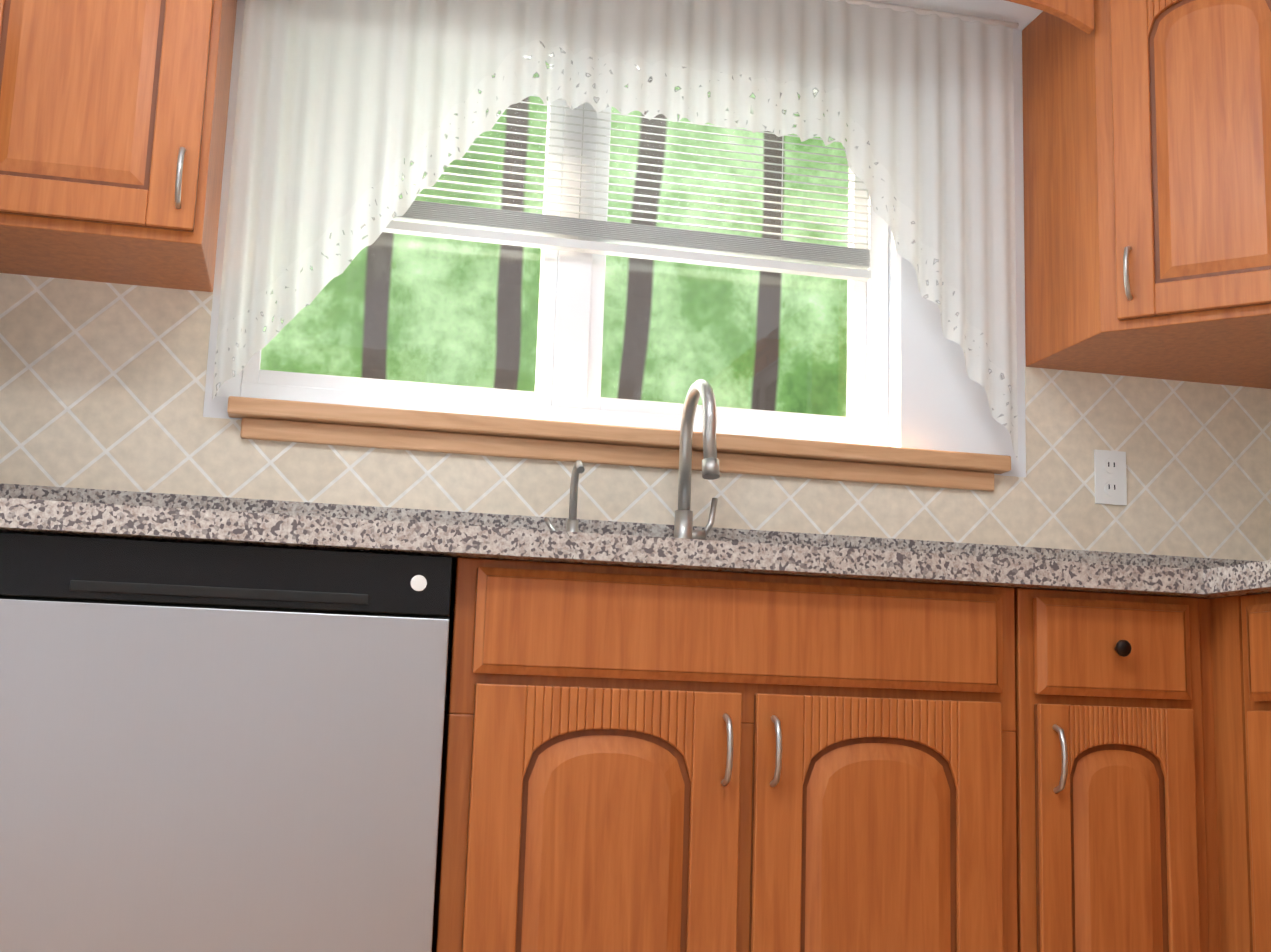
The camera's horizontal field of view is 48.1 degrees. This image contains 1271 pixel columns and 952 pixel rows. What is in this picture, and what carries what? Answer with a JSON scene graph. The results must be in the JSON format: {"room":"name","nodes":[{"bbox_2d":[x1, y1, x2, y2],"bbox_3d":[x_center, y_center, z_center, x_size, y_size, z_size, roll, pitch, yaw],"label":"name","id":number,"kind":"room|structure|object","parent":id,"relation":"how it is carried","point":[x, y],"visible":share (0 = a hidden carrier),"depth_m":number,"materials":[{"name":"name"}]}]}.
{"room":"kitchen","nodes":[
{"label":"kitchen","id":0,"kind":"room"},
{"bbox_2d":[203,0,1042,710],"bbox_3d":[-1.189,-0.249,2.467,5.700,2.520,0.490,4,-9,-12],"label":"wall","id":1,"kind":"structure","parent":0,"point":[937,398],"depth_m":2.58,"materials":[{"name":"white paint"}]},
{"bbox_2d":[0,0,236,291],"bbox_3d":[-0.950,-0.757,2.504,0.438,0.760,0.352,4,-9,-12],"label":"upper cabinet","id":2,"kind":"object","parent":1,"relation":"attached to","point":[113,119],"visible":1,"depth_m":2.36,"materials":[{"name":"brown wood"}]},
{"bbox_2d":[216,53,888,445],"bbox_3d":[-0.126,-0.517,2.943,1.358,0.868,0.065,4,-9,-12],"label":"window","id":3,"kind":"structure","parent":1,"relation":"in","point":[570,341],"depth_m":2.91,"materials":[{"name":"white plastic"}]},
{"bbox_2d":[361,42,870,281],"bbox_3d":[-0.108,-0.683,2.918,1.260,0.458,0.040,4,-9,-12],"label":"window blinds","id":4,"kind":"object","parent":3,"relation":"attached to","point":[579,230],"visible":0.42,"depth_m":2.92,"materials":[{"name":"white plastic"}]},
{"bbox_2d":[212,0,1018,459],"bbox_3d":[0.026,-0.552,2.794,1.597,0.958,0.036,4,-9,-12],"label":"curtain","id":5,"kind":"object","parent":1,"relation":"hanging from","point":[344,108],"visible":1,"depth_m":2.83,"materials":[{"name":"fabric"}]},
{"bbox_2d":[227,396,1010,490],"bbox_3d":[0.003,-0.051,2.807,1.555,0.072,0.105,4,-9,-12],"label":"window sill","id":6,"kind":"structure","parent":1,"relation":"attached to","point":[352,425],"depth_m":2.75,"materials":[{"name":"brown wood"}]},
{"bbox_2d":[0,273,1270,560],"bbox_3d":[0.089,-0.180,2.836,2.670,0.564,0.006,4,-9,-12],"label":"tile backsplash","id":7,"kind":"structure","parent":1,"relation":"attached to","point":[102,385],"depth_m":2.74,"materials":[{"name":"beige tile"}]},
{"bbox_2d":[1094,449,1126,505],"bbox_3d":[1.004,0.003,3.010,0.072,0.115,0.008,4,-9,-12],"label":"outlet","id":8,"kind":"object","parent":7,"relation":"attached to","point":[1110,483],"visible":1,"depth_m":3.01,"materials":[{"name":"white plastic"}]},
{"bbox_2d":[1005,0,1093,33],"bbox_3d":[0.105,-1.000,2.644,1.640,0.168,0.046,4,-9,-12],"label":"valance board","id":9,"kind":"object","parent":1,"relation":"attached to","point":[1079,14],"visible":1,"depth_m":2.80,"materials":[{"name":"brown wood"}]},
{"bbox_2d":[1022,0,1270,388],"bbox_3d":[1.200,-0.630,2.847,0.610,0.760,0.608,4,-9,-12],"label":"upper cabinet","id":10,"kind":"object","parent":1,"relation":"attached to","point":[1147,177],"visible":1,"depth_m":2.73,"materials":[{"name":"brown wood"}]},
{"bbox_3d":[-0.900,0.802,0.825,5.700,0.060,3.470,4,-9,-12],"label":"floor","id":11,"kind":"structure","parent":0,"visible":0},
{"bbox_2d":[0,532,452,951],"bbox_3d":[-0.655,0.564,2.218,0.643,0.866,0.586,4,-9,-12],"label":"dishwasher","id":12,"kind":"object","parent":11,"relation":"on","point":[206,747],"visible":0.98,"depth_m":1.97,"materials":[{"name":"silver metal"}]},
{"bbox_2d":[432,557,1017,951],"bbox_3d":[0.103,0.617,2.390,0.900,0.867,0.632,4,-9,-12],"label":"base cabinet","id":13,"kind":"object","parent":11,"relation":"on","point":[638,759],"visible":1,"depth_m":2.14,"materials":[{"name":"brown wood"}]},
{"bbox_2d":[0,483,1199,597],"bbox_3d":[0.162,0.120,2.465,2.694,0.140,0.660,4,-9,-12],"label":"countertop","id":14,"kind":"structure","parent":13,"relation":"on","point":[66,511],"depth_m":2.18,"materials":[{"name":"grey stone"}]},
{"bbox_2d":[544,460,584,531],"bbox_3d":[-0.127,0.070,2.650,0.078,0.197,0.093,4,-9,-12],"label":"faucet","id":15,"kind":"object","parent":14,"relation":"on","point":[572,520],"visible":0.48,"depth_m":2.67,"materials":[{"name":"silver metal"}]},
{"bbox_2d":[674,379,719,539],"bbox_3d":[0.133,-0.002,2.655,0.100,0.357,0.230,4,-9,-12],"label":"gooseneck faucet","id":16,"kind":"object","parent":14,"relation":"on","point":[683,523],"visible":0.81,"depth_m":2.71,"materials":[{"name":"silver metal"}]},
{"bbox_2d":[1014,588,1208,951],"bbox_3d":[0.707,0.659,2.523,0.330,0.867,0.632,4,-9,-12],"label":"base cabinet","id":17,"kind":"object","parent":11,"relation":"on","point":[1111,826],"visible":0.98,"depth_m":2.27,"materials":[{"name":"brown wood"}]},
{"bbox_2d":[1198,596,1252,951],"bbox_3d":[1.165,0.689,2.618,0.598,0.867,0.643,4,-9,-12],"label":"base cabinet","id":18,"kind":"object","parent":11,"relation":"on","point":[1226,816],"visible":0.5,"depth_m":2.31,"materials":[{"name":"brown wood"}]},
{"bbox_2d":[1241,593,1270,951],"bbox_3d":[1.339,0.561,1.789,0.632,0.867,1.060,4,-9,-12],"label":"base cabinet","id":19,"kind":"object","parent":11,"relation":"on","point":[1256,625],"visible":1,"depth_m":2.21,"materials":[{"name":"brown wood"}]},
{"bbox_2d":[1196,557,1270,598],"bbox_3d":[1.346,0.061,1.860,0.654,0.140,1.049,4,-9,-12],"label":"countertop","id":20,"kind":"structure","parent":19,"relation":"on","point":[1219,578],"depth_m":2.26,"materials":[{"name":"grey stone"}]},
{"label":"outside","id":21,"kind":"structure","parent":0,"visible":0},
{"bbox_2d":[260,62,848,416],"bbox_3d":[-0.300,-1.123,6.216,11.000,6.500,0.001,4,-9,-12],"label":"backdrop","id":22,"kind":"structure","parent":21,"point":[470,331],"depth_m":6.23,"materials":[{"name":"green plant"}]}
]}

